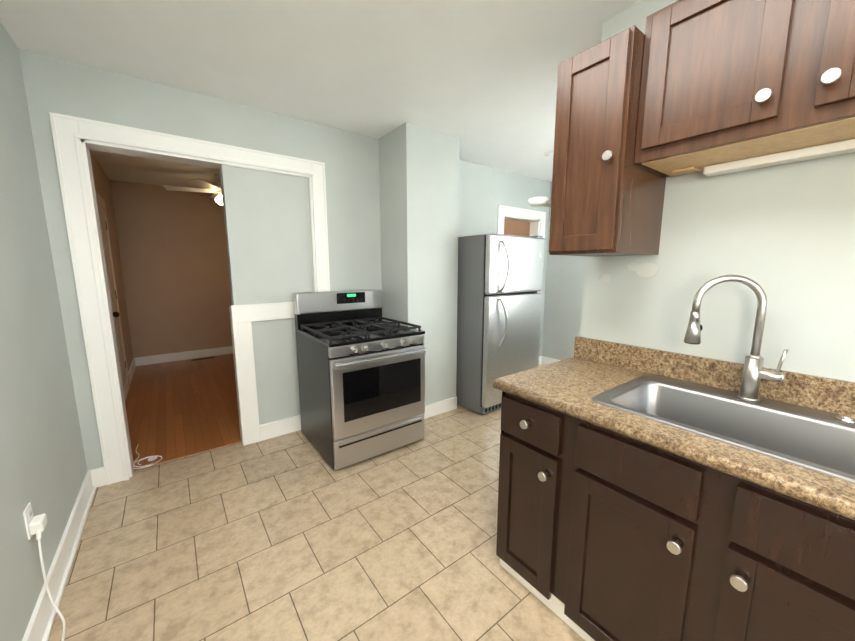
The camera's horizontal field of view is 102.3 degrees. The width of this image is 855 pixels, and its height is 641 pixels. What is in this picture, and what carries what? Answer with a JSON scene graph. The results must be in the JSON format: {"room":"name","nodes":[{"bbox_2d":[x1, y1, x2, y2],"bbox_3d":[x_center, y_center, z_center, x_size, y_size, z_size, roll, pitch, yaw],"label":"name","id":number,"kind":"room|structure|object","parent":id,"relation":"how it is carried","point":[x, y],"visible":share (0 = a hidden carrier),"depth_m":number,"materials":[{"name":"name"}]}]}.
{"room":"kitchen","nodes":[
{"label":"kitchen","id":0,"kind":"room"},
{"bbox_2d":[0,22,132,640],"bbox_3d":[-1.843,-0.105,1.520,0.150,2.540,8.270,-7,11,-36],"label":"wall","id":1,"kind":"structure","parent":0,"point":[43,468],"depth_m":1.56,"materials":[{"name":"grey paint"}]},
{"bbox_2d":[23,502,46,539],"bbox_3d":[-1.526,0.781,1.341,0.042,0.122,0.092,-7,11,-36],"label":"outlet","id":2,"kind":"object","parent":1,"relation":"attached to","point":[36,525],"visible":1,"depth_m":1.33,"materials":[{"name":"white plastic"}]},
{"bbox_2d":[38,539,65,640],"bbox_3d":[-0.947,1.120,0.680,0.067,0.369,1.759,-7,11,-36],"label":"cord","id":3,"kind":"object","parent":2,"relation":"attached to","point":[48,590],"visible":1,"depth_m":1.33,"materials":[{"name":"white plastic"}]},
{"bbox_2d":[22,467,105,640],"bbox_3d":[-0.752,1.290,0.393,0.060,0.125,4.600,-7,11,-36],"label":"baseboard","id":4,"kind":"structure","parent":1,"relation":"attached to","point":[41,622],"depth_m":1.57,"materials":[{"name":"white wood"}]},
{"bbox_2d":[97,202,126,388],"bbox_3d":[-3.211,-0.166,3.557,0.087,2.015,0.801,-7,11,-36],"label":"door","id":5,"kind":"structure","parent":1,"relation":"in","point":[112,291],"depth_m":3.60,"materials":[{"name":"beige paint"}]},
{"bbox_2d":[95,191,129,388],"bbox_3d":[-3.237,-0.202,3.526,0.020,2.120,0.980,-7,11,-36],"label":"door frame","id":6,"kind":"structure","parent":1,"relation":"attached to","point":[100,200],"depth_m":3.82,"materials":[{"name":"beige paint"}]},
{"bbox_2d":[123,358,136,399],"bbox_3d":[-3.191,0.794,3.616,0.019,0.125,3.240,-7,11,-36],"label":"baseboard","id":7,"kind":"structure","parent":1,"relation":"attached to","point":[132,368],"depth_m":4.26,"materials":[{"name":"white wood"}]},
{"bbox_2d":[110,180,231,357],"bbox_3d":[-2.816,-0.770,5.835,3.540,2.540,0.120,-7,11,-36],"label":"wall","id":8,"kind":"structure","parent":0,"point":[173,258],"depth_m":5.06,"materials":[{"name":"beige paint"}]},
{"bbox_2d":[136,346,232,365],"bbox_3d":[-2.823,0.437,5.930,3.420,0.125,0.016,-7,11,-36],"label":"baseboard","id":9,"kind":"structure","parent":8,"relation":"attached to","point":[156,359],"depth_m":5.25,"materials":[{"name":"white wood"}]},
{"bbox_2d":[125,354,240,465],"bbox_3d":[-1.150,0.639,5.224,5.520,0.060,3.430,-7,11,-36],"label":"floor","id":10,"kind":"structure","parent":0,"point":[173,408],"depth_m":3.48,"materials":[{"name":"brown wood"}]},
{"bbox_2d":[133,444,162,468],"bbox_3d":[-2.118,1.006,2.601,0.189,0.010,0.441,-7,11,-36],"label":"cable coil","id":11,"kind":"object","parent":10,"relation":"on","point":[151,458],"visible":0.92,"depth_m":2.52,"materials":[{"name":"white plastic"}]},
{"bbox_2d":[191,356,214,360],"bbox_3d":[-3.473,0.588,5.330,0.300,0.009,0.100,-7,11,-36],"label":"floor vent","id":12,"kind":"object","parent":10,"relation":"in","point":[202,358],"visible":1,"depth_m":5.32,"materials":[{"name":"brown"}]},
{"bbox_2d":[220,171,231,303],"bbox_3d":[-0.848,-0.356,3.149,3.420,2.540,0.030,-7,11,-36],"label":"wall","id":13,"kind":"structure","parent":0,"point":[225,234],"depth_m":2.60,"materials":[{"name":"beige paint"}]},
{"bbox_2d":[18,48,550,470],"bbox_3d":[-0.289,-0.408,3.483,4.780,2.540,0.140,-7,11,-36],"label":"wall","id":14,"kind":"structure","parent":0,"point":[349,159],"depth_m":2.65,"materials":[{"name":"grey paint"}]},
{"bbox_2d":[49,112,329,484],"bbox_3d":[-1.510,-0.119,2.589,1.552,2.242,0.180,-7,11,-36],"label":"door frame","id":15,"kind":"structure","parent":14,"relation":"attached to","point":[74,166],"depth_m":2.16,"materials":[{"name":"white wood"}]},
{"bbox_2d":[229,302,300,445],"bbox_3d":[-1.241,0.406,2.873,0.629,1.118,0.120,-7,11,-36],"label":"trim","id":16,"kind":"structure","parent":14,"relation":"attached to","point":[242,318],"depth_m":2.70,"materials":[{"name":"white wood"}]},
{"bbox_2d":[497,205,545,292],"bbox_3d":[1.176,-0.373,4.590,0.938,2.134,0.160,-7,11,-36],"label":"door frame","id":17,"kind":"structure","parent":14,"relation":"attached to","point":[527,215],"depth_m":4.42,"materials":[{"name":"white wood"}]},
{"bbox_2d":[48,364,584,640],"bbox_3d":[1.134,1.166,1.809,5.020,0.060,4.840,-7,11,-36],"label":"floor","id":18,"kind":"structure","parent":0,"point":[293,536],"depth_m":1.71,"materials":[{"name":"beige tile"}]},
{"bbox_2d":[133,439,240,470],"bbox_3d":[-1.793,1.008,2.615,0.671,0.007,0.060,-7,11,-36],"label":"threshold","id":19,"kind":"object","parent":18,"relation":"on","point":[171,458],"depth_m":2.60,"materials":[{"name":"brown wood"}]},
{"bbox_2d":[293,289,425,469],"bbox_3d":[-0.528,0.385,2.740,0.764,1.200,0.780,-7,11,-36],"label":"gas range","id":20,"kind":"object","parent":18,"relation":"on","point":[361,371],"visible":1,"depth_m":2.51,"materials":[{"name":"silver metal"}]},
{"bbox_2d":[456,233,544,414],"bbox_3d":[0.651,-0.005,3.602,0.800,1.708,0.850,-7,11,-36],"label":"fridge","id":21,"kind":"object","parent":18,"relation":"on","point":[500,284],"visible":0.83,"depth_m":3.25,"materials":[{"name":"silver metal"}]},
{"bbox_2d":[496,411,588,607],"bbox_3d":[0.666,0.828,1.633,0.649,0.660,0.324,-7,11,-36],"label":"base cabinet","id":22,"kind":"object","parent":18,"relation":"on","point":[532,451],"depth_m":1.41,"materials":[{"name":"brown wood"}]},
{"bbox_2d":[549,447,724,640],"bbox_3d":[0.891,0.874,1.337,0.649,0.660,0.424,-7,11,-36],"label":"base cabinet","id":23,"kind":"object","parent":18,"relation":"on","point":[647,494],"depth_m":1.12,"materials":[{"name":"brown wood"}]},
{"bbox_2d":[493,355,854,526],"bbox_3d":[1.276,0.396,0.738,0.658,0.043,2.425,-7,11,-36],"label":"countertop","id":24,"kind":"structure","parent":23,"relation":"on","point":[561,387],"depth_m":1.01,"materials":[{"name":"brown stone"}]},
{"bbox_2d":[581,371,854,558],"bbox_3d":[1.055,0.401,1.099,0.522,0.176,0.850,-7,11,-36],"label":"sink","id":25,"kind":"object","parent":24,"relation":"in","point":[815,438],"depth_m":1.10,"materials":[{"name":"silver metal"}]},
{"bbox_2d":[684,275,787,402],"bbox_3d":[1.105,0.062,1.241,0.157,0.450,0.267,-7,11,-36],"label":"faucet","id":26,"kind":"object","parent":24,"relation":"on","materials":[{"name":"silver metal"}]},
{"bbox_2d":[689,507,854,640],"bbox_3d":[1.147,0.926,1.001,0.649,0.660,0.427,-7,11,-36],"label":"base cabinet","id":27,"kind":"object","parent":18,"relation":"on","point":[757,580],"depth_m":0.84,"materials":[{"name":"brown wood"}]},
{"bbox_2d":[0,0,641,188],"bbox_3d":[0.304,-1.655,2.913,5.520,0.100,8.270,-7,11,-36],"label":"ceiling","id":28,"kind":"structure","parent":0,"point":[479,78],"depth_m":1.88,"materials":[{"name":"paint"}]},
{"bbox_2d":[162,173,222,210],"bbox_3d":[-2.597,-1.573,4.349,1.184,0.500,1.139,-7,11,-36],"label":"ceiling fan","id":29,"kind":"object","parent":28,"relation":"hanging from","point":[215,189],"visible":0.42,"depth_m":4.19,"materials":[{"name":"white plastic"}]},
{"bbox_2d":[545,151,553,158],"bbox_3d":[1.260,-1.676,3.492,0.136,0.035,0.136,-7,11,-36],"label":"smoke detector","id":30,"kind":"object","parent":28,"relation":"attached to","point":[550,155],"visible":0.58,"depth_m":3.46,"materials":[{"name":"white plastic"}]},
{"bbox_2d":[379,122,459,404],"bbox_3d":[-0.118,-0.385,3.332,0.570,2.540,0.590,-7,11,-36],"label":"wall","id":31,"kind":"structure","parent":0,"point":[419,189],"depth_m":3.04,"materials":[{"name":"grey paint"}]},
{"bbox_2d":[424,396,456,418],"bbox_3d":[0.057,0.847,3.272,0.586,0.125,0.016,-7,11,-36],"label":"baseboard","id":32,"kind":"structure","parent":31,"relation":"attached to","point":[443,406],"depth_m":3.31,"materials":[{"name":"white wood"}]},
{"bbox_2d":[504,219,529,236],"bbox_3d":[1.318,-0.792,5.976,0.120,2.540,1.960,-7,11,-36],"label":"wall","id":33,"kind":"structure","parent":0,"point":[516,228],"depth_m":5.59,"materials":[{"name":"beige paint"}]},
{"bbox_2d":[542,182,585,359],"bbox_3d":[2.253,-0.513,4.170,0.120,2.540,2.085,-7,11,-36],"label":"wall","id":34,"kind":"structure","parent":0,"point":[564,293],"depth_m":4.68,"materials":[{"name":"grey paint"}]},
{"bbox_2d":[528,197,550,206],"bbox_3d":[0.672,-0.549,1.675,0.524,0.100,0.088,-7,11,-36],"label":"light fixture","id":35,"kind":"object","parent":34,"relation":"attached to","point":[538,201],"visible":0.46,"depth_m":1.52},
{"bbox_2d":[538,356,560,364],"bbox_3d":[2.231,0.696,4.251,0.040,0.125,1.944,-7,11,-36],"label":"baseboard","id":36,"kind":"structure","parent":34,"relation":"attached to","point":[543,360],"depth_m":4.95,"materials":[{"name":"white wood"}]},
{"bbox_2d":[581,0,854,381],"bbox_3d":[1.670,0.005,0.806,0.121,2.540,2.655,-7,11,-36],"label":"wall","id":37,"kind":"structure","parent":0,"point":[782,236],"depth_m":1.30,"materials":[{"name":"grey paint"}]},
{"bbox_2d":[548,25,665,256],"bbox_3d":[0.772,-0.666,1.457,0.418,0.763,0.286,-7,11,-36],"label":"upper cabinet","id":38,"kind":"object","parent":37,"relation":"attached to","point":[602,204],"depth_m":1.32,"materials":[{"name":"brown wood"}]},
{"bbox_2d":[574,336,854,414],"bbox_3d":[1.531,0.289,0.915,0.020,0.115,2.425,-7,11,-36],"label":"backsplash","id":39,"kind":"structure","parent":37,"relation":"attached to","point":[831,394],"depth_m":1.39,"materials":[{"name":"brown stone"}]},
{"bbox_2d":[632,0,803,179],"bbox_3d":[1.014,-0.816,1.175,0.337,0.490,0.414,-7,11,-36],"label":"upper cabinet","id":40,"kind":"object","parent":37,"relation":"attached to","point":[708,88],"depth_m":1.09,"materials":[{"name":"brown wood"}]},
{"bbox_2d":[784,0,854,155],"bbox_3d":[1.268,-0.765,0.841,0.337,0.490,0.431,-7,11,-36],"label":"upper cabinet","id":41,"kind":"object","parent":37,"relation":"attached to","point":[819,117],"depth_m":0.92,"materials":[{"name":"brown wood"}]}
]}

